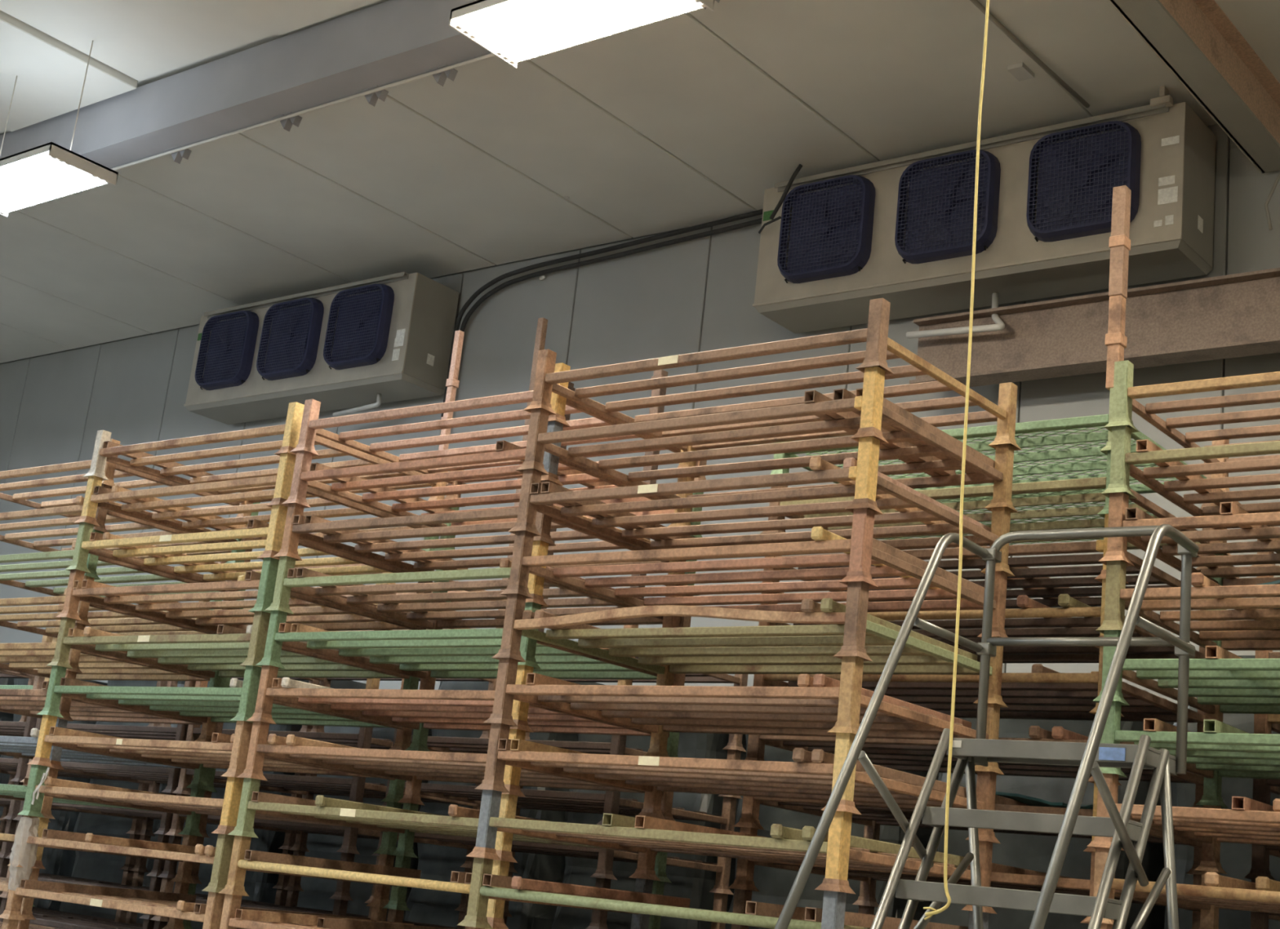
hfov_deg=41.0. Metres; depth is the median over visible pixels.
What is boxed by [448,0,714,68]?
ceiling light
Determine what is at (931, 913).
hanging cord
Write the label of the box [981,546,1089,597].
post
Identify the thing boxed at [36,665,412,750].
rack
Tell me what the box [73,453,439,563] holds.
rack
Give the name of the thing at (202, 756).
rack
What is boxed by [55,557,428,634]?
rack
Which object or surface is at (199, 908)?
post
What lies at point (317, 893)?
load
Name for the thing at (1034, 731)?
post
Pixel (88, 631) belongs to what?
post
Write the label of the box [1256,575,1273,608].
rack
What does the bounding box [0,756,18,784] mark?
rack
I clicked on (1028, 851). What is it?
load
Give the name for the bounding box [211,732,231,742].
post
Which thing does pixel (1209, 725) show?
post
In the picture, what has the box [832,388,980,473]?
post
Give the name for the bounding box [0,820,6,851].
rack
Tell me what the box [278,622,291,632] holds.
post
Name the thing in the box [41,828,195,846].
post
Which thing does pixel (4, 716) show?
load
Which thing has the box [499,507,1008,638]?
rack
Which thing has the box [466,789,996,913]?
rack
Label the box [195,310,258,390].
hood
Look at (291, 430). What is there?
rack
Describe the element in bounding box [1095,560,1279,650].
rack
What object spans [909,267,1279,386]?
beam
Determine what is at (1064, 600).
post
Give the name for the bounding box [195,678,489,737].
rack
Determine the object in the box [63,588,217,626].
post
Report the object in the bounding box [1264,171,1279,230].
rod
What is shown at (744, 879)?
rack
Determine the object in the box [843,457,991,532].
post
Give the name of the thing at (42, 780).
scrap
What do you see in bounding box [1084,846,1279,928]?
rack
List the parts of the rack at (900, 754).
corner post, corner post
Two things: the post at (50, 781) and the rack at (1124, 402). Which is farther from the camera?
the post at (50, 781)
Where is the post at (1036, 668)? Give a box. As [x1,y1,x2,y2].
[1031,663,1058,672]
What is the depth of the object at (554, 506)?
7.90 m
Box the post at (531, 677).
[525,672,580,684]
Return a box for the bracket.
[1150,85,1173,106]
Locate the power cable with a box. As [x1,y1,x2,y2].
[758,164,802,233]
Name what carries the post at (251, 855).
on the rack at (238, 866)
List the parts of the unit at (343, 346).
hanging rail, casing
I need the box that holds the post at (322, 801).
[315,795,443,815]
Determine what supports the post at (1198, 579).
on the rack at (1224, 628)
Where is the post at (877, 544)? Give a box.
[850,537,984,595]
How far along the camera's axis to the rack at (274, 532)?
9.37 m
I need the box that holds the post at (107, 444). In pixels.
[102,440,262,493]
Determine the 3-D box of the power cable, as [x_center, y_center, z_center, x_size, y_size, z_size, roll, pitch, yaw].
[0.968,-1.870,12.012,0.074,0.445,0.361,19,-19,-41]
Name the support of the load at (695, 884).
on the floor
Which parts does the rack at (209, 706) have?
corner post, corner post, corner post, corner post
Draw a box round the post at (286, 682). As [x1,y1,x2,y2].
[280,676,331,688]
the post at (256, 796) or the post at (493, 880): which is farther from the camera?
the post at (256, 796)
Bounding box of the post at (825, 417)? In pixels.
[815,413,955,476]
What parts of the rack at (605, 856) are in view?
corner post, corner post, corner post, corner post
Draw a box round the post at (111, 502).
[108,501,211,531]
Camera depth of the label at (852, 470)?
6.28 m
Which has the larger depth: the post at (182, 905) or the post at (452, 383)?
the post at (452, 383)
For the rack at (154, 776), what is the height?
0.276 m
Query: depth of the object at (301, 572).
8.41 m
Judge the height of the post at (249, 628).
0.048 m
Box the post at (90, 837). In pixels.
[84,832,257,861]
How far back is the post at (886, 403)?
6.76 m
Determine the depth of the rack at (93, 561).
10.50 m
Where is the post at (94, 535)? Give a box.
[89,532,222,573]
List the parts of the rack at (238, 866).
corner post, corner post, corner post, corner post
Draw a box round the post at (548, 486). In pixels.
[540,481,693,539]
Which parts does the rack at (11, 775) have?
corner post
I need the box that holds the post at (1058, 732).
[1051,726,1088,739]
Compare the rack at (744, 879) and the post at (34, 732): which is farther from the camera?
the post at (34, 732)
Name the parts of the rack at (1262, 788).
corner post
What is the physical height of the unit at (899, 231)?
0.930 m
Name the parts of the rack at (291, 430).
corner post, corner post, corner post, corner post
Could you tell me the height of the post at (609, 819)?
0.045 m
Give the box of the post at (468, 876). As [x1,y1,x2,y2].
[464,872,550,893]
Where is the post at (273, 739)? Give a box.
[267,733,288,745]
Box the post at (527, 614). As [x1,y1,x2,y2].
[522,609,562,629]
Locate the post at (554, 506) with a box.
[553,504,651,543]
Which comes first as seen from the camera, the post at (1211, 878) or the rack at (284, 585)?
the post at (1211, 878)
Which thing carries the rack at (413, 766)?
on the rack at (406, 824)
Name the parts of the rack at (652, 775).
corner post, corner post, corner post, corner post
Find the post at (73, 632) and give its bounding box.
[67,627,88,636]
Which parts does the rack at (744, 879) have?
corner post, corner post, corner post, corner post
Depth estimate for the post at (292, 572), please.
8.39 m
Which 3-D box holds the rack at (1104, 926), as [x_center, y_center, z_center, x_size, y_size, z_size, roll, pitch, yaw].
[2.663,1.887,6.132,1.772,0.276,1.170,-5,-18,38]
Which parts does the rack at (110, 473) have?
corner post, corner post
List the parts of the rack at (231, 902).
corner post, corner post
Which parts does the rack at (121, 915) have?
corner post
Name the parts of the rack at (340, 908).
corner post, corner post, corner post, corner post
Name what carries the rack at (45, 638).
on the rack at (38, 680)
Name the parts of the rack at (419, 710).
corner post, corner post, corner post, corner post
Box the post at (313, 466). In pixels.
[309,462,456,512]
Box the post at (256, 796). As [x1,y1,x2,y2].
[251,791,319,806]
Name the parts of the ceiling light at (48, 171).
hanging chain, hanging chain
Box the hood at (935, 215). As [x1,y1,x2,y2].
[894,149,1000,263]
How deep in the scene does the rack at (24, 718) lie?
14.50 m
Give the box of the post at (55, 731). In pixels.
[48,726,120,737]
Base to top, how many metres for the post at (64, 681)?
0.045 m
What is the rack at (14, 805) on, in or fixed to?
on the rack at (11, 825)
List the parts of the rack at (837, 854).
corner post, corner post, corner post, corner post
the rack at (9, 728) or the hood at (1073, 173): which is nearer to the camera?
the hood at (1073, 173)
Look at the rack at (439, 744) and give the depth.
9.72 m
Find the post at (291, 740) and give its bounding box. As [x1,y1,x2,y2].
[285,734,359,748]
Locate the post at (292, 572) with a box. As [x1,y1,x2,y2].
[287,568,448,620]
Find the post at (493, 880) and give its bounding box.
[482,873,657,897]
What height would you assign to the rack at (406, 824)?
0.276 m
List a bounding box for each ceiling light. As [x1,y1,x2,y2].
[0,40,118,217]
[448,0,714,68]
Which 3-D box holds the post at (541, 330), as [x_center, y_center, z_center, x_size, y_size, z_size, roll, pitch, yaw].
[-0.772,-0.126,11.691,0.052,1.840,0.052,-5,-18,38]
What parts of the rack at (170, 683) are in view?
corner post, corner post, corner post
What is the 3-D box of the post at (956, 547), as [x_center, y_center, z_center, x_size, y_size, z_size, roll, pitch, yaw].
[1.755,0.534,8.004,0.049,0.048,1.140,-5,-18,38]
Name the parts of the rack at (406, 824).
corner post, corner post, corner post, corner post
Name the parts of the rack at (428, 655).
corner post, corner post, corner post, corner post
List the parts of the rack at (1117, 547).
corner post, corner post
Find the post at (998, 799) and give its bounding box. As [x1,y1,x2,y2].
[995,795,1028,805]
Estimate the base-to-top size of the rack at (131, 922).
0.276 m
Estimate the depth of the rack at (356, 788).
11.05 m
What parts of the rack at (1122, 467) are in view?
corner post, corner post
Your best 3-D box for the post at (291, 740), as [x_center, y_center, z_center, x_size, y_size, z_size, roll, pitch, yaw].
[-1.298,1.436,8.460,0.049,0.048,1.140,-5,-18,38]
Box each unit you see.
[183,271,460,424]
[752,102,1216,333]
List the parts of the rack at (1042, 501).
corner post, corner post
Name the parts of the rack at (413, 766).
corner post, corner post, corner post, corner post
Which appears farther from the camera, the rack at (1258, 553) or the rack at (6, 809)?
the rack at (6, 809)
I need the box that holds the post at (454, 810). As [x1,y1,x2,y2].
[448,804,548,821]
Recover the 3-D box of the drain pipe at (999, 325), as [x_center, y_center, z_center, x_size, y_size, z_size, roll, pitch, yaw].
[2.107,-0.963,11.095,0.688,0.368,0.300,-5,-18,38]
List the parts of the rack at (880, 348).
corner post, corner post, corner post, corner post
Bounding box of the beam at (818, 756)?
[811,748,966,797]
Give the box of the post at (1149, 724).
[1143,718,1190,732]
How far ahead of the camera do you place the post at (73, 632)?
9.43 m
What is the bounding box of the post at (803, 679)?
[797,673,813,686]
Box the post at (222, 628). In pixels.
[217,624,246,634]
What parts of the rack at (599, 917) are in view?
corner post, corner post, corner post, corner post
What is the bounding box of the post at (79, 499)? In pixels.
[75,495,84,504]
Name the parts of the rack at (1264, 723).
corner post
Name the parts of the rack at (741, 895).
corner post, corner post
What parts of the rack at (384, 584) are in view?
corner post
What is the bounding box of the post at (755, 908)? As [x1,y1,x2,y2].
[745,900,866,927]
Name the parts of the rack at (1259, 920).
corner post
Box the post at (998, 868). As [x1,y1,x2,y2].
[967,862,1073,878]
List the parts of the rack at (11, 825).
corner post, corner post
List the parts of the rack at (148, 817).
corner post, corner post, corner post, corner post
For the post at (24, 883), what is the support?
on the rack at (211, 918)
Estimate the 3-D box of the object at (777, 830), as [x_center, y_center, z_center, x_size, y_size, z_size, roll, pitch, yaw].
[0.826,1.441,6.481,0.049,0.048,1.140,-5,-18,38]
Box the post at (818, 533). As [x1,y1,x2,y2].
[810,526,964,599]
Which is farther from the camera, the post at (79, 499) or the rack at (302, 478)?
the post at (79, 499)
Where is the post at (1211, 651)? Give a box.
[1204,645,1243,658]
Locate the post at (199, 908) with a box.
[193,902,370,919]
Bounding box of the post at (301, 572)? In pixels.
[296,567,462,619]
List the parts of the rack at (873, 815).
corner post, corner post, corner post, corner post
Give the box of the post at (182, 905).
[176,900,344,915]
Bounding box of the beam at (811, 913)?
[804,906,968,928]
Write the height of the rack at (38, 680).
0.276 m
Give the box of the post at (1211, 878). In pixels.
[1204,871,1257,889]
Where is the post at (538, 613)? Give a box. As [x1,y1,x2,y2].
[533,609,599,629]
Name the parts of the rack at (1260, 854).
corner post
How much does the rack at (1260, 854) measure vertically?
0.276 m
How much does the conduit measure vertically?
0.048 m
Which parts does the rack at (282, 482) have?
corner post, corner post, corner post, corner post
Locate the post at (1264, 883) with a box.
[1255,875,1279,891]
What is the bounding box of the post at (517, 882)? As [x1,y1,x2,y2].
[511,875,690,907]
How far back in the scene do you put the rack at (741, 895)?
7.61 m
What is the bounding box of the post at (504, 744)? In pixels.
[497,737,511,750]
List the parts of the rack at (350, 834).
corner post, corner post, corner post, corner post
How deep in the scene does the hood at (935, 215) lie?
11.11 m
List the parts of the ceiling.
panel, panel, panel, panel, panel, panel, panel, panel, panel, panel, panel, panel, panel, panel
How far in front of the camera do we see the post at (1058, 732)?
6.87 m
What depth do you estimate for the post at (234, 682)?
8.46 m
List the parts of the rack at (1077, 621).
corner post, corner post, corner post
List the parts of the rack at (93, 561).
corner post, corner post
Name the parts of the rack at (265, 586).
corner post, corner post, corner post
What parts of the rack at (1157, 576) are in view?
corner post, corner post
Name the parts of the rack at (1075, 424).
corner post, corner post, corner post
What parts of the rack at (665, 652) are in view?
corner post, corner post, corner post, corner post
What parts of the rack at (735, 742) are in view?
corner post, corner post, corner post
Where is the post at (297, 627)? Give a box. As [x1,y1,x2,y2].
[290,622,330,632]
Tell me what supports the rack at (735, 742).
on the rack at (439, 744)
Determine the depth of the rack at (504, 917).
9.93 m
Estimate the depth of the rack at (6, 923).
9.09 m
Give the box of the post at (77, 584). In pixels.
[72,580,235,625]
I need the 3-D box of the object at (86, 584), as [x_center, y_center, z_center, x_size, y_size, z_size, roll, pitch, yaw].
[-2.723,0.803,9.873,0.045,0.045,1.120,-5,-18,38]
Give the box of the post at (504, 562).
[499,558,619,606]
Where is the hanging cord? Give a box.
[923,0,989,919]
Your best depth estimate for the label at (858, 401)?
6.35 m
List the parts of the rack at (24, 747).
corner post, corner post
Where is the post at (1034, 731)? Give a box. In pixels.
[1028,725,1054,738]
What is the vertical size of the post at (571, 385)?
1.880 m
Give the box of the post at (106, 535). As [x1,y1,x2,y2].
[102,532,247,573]
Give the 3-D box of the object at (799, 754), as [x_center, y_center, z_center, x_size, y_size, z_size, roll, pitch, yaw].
[0.907,1.176,6.507,0.049,0.048,1.140,-5,-18,38]
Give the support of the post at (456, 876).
on the rack at (238, 866)
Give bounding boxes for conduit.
[969,0,1089,108]
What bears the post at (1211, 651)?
on the rack at (1220, 686)
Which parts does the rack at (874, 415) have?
corner post, corner post, corner post, corner post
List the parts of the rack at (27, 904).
corner post, corner post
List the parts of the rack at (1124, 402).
corner post, corner post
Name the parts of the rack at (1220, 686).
corner post, corner post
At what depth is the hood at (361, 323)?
14.52 m
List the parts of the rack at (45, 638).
corner post, corner post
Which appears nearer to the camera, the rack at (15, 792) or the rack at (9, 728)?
the rack at (15, 792)
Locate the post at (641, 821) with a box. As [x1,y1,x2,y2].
[634,815,767,837]
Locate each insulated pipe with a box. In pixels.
[440,208,763,417]
[459,217,762,332]
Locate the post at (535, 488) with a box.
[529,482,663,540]
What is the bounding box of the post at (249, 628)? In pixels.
[245,624,399,665]
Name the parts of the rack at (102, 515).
corner post, corner post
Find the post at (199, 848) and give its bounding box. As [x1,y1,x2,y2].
[194,844,213,856]
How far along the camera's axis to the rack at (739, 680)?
10.13 m
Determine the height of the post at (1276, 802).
0.048 m
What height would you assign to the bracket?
0.119 m
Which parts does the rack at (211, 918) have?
corner post, corner post, corner post, corner post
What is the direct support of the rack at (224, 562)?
on the rack at (384, 584)
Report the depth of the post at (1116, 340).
7.26 m
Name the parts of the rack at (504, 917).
corner post, corner post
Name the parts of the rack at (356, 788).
corner post, corner post, corner post, corner post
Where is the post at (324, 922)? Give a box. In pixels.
[316,916,456,928]
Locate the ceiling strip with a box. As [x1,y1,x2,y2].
[1007,62,1034,81]
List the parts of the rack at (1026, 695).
corner post, corner post, corner post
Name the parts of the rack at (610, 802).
corner post, corner post, corner post, corner post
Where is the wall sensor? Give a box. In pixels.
[538,275,546,279]
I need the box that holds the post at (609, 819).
[602,813,635,827]
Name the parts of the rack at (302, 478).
corner post, corner post, corner post, corner post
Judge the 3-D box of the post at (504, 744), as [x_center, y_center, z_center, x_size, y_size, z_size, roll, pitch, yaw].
[-0.218,1.286,7.406,0.045,0.045,1.120,-5,-18,38]
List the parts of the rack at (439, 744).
corner post, corner post, corner post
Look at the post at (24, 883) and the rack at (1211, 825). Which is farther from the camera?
the post at (24, 883)
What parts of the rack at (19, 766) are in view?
corner post, corner post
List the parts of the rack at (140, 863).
corner post, corner post, corner post, corner post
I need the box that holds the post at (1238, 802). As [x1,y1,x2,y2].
[1231,795,1274,811]
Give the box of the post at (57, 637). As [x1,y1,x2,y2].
[57,636,211,671]
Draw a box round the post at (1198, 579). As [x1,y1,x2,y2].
[1191,572,1261,609]
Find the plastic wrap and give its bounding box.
[8,816,39,891]
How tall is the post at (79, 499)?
0.048 m
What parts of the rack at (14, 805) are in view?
corner post, corner post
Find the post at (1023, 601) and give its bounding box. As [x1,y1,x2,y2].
[1016,595,1062,617]
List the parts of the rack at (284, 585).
corner post, corner post, corner post, corner post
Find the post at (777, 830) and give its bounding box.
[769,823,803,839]
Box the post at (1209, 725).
[1203,719,1248,733]
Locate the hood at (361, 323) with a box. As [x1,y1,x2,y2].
[323,284,394,369]
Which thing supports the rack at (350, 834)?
on the rack at (342, 891)
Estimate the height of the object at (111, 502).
0.048 m
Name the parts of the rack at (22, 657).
corner post, corner post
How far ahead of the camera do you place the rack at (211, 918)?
8.83 m
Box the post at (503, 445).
[495,440,613,487]
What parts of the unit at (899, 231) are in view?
hanging rail, casing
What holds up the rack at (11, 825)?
on the rack at (127, 877)
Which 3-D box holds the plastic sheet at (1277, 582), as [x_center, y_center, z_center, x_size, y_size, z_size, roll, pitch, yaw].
[3.005,0.525,6.463,1.200,0.082,0.800,-5,-18,38]
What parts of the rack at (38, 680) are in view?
corner post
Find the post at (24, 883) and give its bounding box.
[19,879,196,902]
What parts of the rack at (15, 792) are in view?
corner post, corner post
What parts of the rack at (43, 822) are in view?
corner post, corner post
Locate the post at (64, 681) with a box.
[59,677,106,685]
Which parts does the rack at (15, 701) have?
corner post, corner post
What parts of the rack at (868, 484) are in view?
corner post, corner post, corner post, corner post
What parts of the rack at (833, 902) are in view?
corner post, corner post, corner post, corner post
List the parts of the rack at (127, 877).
corner post, corner post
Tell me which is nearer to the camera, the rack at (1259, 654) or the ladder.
the ladder
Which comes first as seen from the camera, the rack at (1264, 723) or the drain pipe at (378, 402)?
the rack at (1264, 723)
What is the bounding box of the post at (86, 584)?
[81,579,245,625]
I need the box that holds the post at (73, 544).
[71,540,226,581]
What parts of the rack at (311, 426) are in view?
corner post, corner post, corner post, corner post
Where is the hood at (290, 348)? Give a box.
[256,297,324,380]
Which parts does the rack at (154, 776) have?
corner post, corner post, corner post, corner post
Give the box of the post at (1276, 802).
[1272,798,1279,811]
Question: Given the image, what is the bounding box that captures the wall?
[0,124,1279,703]
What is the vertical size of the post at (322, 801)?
0.048 m
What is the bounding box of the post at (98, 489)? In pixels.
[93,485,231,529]
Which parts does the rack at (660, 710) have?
corner post, corner post, corner post, corner post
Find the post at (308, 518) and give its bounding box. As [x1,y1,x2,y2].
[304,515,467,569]
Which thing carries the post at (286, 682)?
on the rack at (419, 710)
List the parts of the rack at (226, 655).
corner post, corner post, corner post, corner post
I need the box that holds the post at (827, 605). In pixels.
[820,598,977,661]
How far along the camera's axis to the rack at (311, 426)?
8.42 m
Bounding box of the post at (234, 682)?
[229,678,362,711]
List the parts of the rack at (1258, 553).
corner post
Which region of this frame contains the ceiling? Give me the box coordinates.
[0,0,1279,363]
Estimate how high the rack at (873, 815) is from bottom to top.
0.276 m
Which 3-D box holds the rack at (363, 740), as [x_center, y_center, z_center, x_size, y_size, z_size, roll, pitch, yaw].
[-1.990,1.857,11.275,1.772,0.276,1.170,-5,-18,38]
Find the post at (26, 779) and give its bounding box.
[22,777,28,785]
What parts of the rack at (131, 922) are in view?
corner post, corner post, corner post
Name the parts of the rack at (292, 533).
corner post, corner post, corner post, corner post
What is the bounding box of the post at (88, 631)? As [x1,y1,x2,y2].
[83,626,124,636]
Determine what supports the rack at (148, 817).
on the rack at (140, 863)
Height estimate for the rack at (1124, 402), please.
0.276 m
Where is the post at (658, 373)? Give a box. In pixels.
[630,369,667,598]
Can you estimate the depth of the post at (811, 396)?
6.68 m
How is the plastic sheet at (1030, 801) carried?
on the rack at (873, 815)
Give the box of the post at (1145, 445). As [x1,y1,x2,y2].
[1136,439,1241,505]
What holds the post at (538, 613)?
on the rack at (665, 652)
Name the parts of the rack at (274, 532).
corner post, corner post, corner post, corner post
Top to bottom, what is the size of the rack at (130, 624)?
0.276 m
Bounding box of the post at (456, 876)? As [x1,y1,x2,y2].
[450,871,512,888]
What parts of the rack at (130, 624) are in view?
corner post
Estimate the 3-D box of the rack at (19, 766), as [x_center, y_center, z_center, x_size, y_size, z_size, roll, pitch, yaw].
[-4.825,2.379,13.424,1.772,0.276,1.170,-5,-18,38]
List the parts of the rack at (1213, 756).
corner post, corner post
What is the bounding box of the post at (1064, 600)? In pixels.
[1057,594,1100,617]
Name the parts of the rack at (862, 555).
corner post, corner post, corner post, corner post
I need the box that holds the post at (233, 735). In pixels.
[230,733,271,744]
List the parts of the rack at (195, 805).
corner post, corner post, corner post, corner post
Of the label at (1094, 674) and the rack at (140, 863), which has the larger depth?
the rack at (140, 863)
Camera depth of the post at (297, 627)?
8.31 m
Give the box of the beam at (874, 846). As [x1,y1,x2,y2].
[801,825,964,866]
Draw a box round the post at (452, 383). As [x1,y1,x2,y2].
[438,330,464,450]
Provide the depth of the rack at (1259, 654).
7.50 m
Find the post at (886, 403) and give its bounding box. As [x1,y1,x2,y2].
[855,388,995,467]
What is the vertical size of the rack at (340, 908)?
0.276 m
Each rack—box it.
[0,439,260,523]
[0,484,252,570]
[0,529,245,608]
[0,575,240,637]
[0,622,231,687]
[0,635,167,686]
[0,670,223,733]
[0,671,35,684]
[0,675,159,726]
[0,710,37,737]
[0,718,217,791]
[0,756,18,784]
[0,757,149,791]
[0,767,212,837]
[0,781,142,834]
[0,805,9,821]
[0,817,204,884]
[0,818,140,870]
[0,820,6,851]
[0,857,133,894]
[0,861,288,919]
[0,867,196,928]
[0,881,386,928]
[0,897,127,923]
[0,897,155,928]
[0,919,62,928]
[1,918,18,928]
[5,820,293,888]
[8,814,394,907]
[13,792,296,849]
[17,764,401,855]
[18,715,26,721]
[19,759,305,798]
[26,714,404,804]
[35,717,188,741]
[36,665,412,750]
[44,677,312,732]
[46,610,419,689]
[52,637,319,686]
[54,600,248,632]
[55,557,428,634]
[64,504,434,608]
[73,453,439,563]
[82,401,448,517]
[151,877,466,928]
[153,920,167,928]
[157,835,472,911]
[165,793,474,867]
[172,768,480,809]
[186,724,437,751]
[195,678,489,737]
[208,583,504,631]
[216,552,509,618]
[217,835,664,928]
[219,893,496,928]
[228,777,671,882]
[237,720,675,821]
[246,664,679,757]
[255,601,685,689]
[264,540,693,629]
[273,480,698,602]
[282,421,703,551]
[290,362,707,506]
[309,629,497,690]
[364,855,728,928]
[368,906,506,924]
[371,824,733,894]
[382,779,737,831]
[392,728,742,799]
[400,678,746,751]
[408,624,747,686]
[457,857,989,928]
[464,925,484,928]
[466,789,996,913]
[475,723,1000,843]
[483,656,1004,774]
[491,581,1007,706]
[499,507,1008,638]
[507,436,1014,586]
[515,366,1018,526]
[524,297,1021,477]
[727,826,1201,928]
[731,888,1088,928]
[733,781,1202,875]
[745,734,1204,807]
[753,645,1205,732]
[758,578,1206,662]
[760,449,1209,571]
[761,513,1204,631]
[770,387,1211,509]
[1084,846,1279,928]
[1086,773,1279,874]
[1093,630,1279,722]
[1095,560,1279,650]
[1098,492,1279,609]
[1099,701,1279,808]
[1100,923,1112,928]
[1101,425,1279,555]
[1104,360,1279,491]
[1244,844,1279,879]
[1250,526,1279,566]
[1250,878,1279,928]
[1253,713,1279,733]
[1253,777,1279,804]
[1255,650,1279,658]
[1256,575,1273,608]
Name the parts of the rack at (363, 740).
corner post, corner post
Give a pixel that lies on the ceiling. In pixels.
(686, 120)
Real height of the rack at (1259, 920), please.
0.276 m
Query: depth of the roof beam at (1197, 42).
9.60 m
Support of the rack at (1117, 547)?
on the rack at (1224, 628)
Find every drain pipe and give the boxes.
[332,393,381,417]
[906,292,1004,338]
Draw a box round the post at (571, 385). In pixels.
[537,382,575,631]
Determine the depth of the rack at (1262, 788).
7.37 m
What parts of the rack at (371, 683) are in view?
corner post, corner post, corner post, corner post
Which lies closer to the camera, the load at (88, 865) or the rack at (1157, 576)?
the rack at (1157, 576)
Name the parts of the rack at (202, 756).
corner post, corner post, corner post, corner post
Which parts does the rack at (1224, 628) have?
corner post, corner post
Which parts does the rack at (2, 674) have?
corner post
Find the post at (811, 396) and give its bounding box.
[804,390,955,475]
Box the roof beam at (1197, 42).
[1107,0,1279,173]
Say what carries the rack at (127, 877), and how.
on the rack at (121, 915)
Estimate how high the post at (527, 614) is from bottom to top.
0.048 m
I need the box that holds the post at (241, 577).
[237,575,383,622]
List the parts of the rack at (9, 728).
corner post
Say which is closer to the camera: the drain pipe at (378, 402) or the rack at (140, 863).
the rack at (140, 863)
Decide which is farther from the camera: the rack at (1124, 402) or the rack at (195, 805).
the rack at (195, 805)
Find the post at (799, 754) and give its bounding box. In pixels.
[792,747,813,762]
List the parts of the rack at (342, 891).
corner post, corner post, corner post, corner post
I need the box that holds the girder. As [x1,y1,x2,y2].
[0,0,719,192]
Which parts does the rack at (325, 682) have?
corner post, corner post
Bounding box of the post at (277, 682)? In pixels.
[271,678,284,688]
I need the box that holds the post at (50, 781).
[44,776,170,795]
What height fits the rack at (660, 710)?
0.276 m
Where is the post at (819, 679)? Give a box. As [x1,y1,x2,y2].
[813,673,971,728]
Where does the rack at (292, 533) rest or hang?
on the rack at (284, 585)
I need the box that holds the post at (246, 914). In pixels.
[235,908,413,924]
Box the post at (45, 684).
[41,680,48,689]
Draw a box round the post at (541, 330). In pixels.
[507,317,547,557]
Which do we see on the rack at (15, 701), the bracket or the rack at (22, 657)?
the rack at (22, 657)
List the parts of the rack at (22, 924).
corner post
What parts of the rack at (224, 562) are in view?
corner post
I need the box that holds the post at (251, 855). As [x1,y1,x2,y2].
[244,849,421,878]
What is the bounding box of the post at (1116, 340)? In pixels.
[1104,185,1131,391]
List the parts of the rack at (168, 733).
corner post, corner post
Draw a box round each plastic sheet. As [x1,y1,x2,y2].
[995,791,1093,808]
[1253,579,1279,608]
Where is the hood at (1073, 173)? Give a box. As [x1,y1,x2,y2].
[1026,120,1141,242]
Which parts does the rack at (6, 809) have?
corner post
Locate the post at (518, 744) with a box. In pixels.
[510,738,586,753]
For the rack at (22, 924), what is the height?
0.276 m
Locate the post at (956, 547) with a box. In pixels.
[955,546,1057,598]
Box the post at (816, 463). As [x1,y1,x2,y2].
[808,456,963,536]
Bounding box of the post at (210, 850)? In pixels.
[204,844,324,868]
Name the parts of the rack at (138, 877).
corner post, corner post, corner post, corner post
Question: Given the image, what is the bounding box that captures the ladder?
[773,524,1199,928]
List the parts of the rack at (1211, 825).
corner post, corner post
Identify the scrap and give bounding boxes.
[31,767,49,804]
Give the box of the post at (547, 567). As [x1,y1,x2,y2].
[546,566,644,600]
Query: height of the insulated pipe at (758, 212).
1.419 m
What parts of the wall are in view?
wall panel, wall panel, wall panel, wall panel, wall panel, wall panel, wall panel, wall panel, wall panel, wall panel, wall panel, wall panel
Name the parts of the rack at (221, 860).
corner post, corner post, corner post, corner post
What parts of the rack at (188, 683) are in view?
corner post, corner post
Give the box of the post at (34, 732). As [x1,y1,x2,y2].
[30,728,39,737]
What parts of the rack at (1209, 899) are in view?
corner post, corner post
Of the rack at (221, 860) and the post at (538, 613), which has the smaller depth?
the post at (538, 613)
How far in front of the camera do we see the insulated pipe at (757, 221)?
13.71 m
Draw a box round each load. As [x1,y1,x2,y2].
[0,677,21,757]
[0,678,107,927]
[57,680,185,928]
[166,679,365,928]
[297,725,431,919]
[404,680,604,928]
[551,732,746,928]
[724,733,939,928]
[929,717,1173,928]
[1164,655,1279,928]
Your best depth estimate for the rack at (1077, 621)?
7.53 m
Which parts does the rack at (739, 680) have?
corner post, corner post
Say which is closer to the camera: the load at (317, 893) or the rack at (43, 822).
the rack at (43, 822)

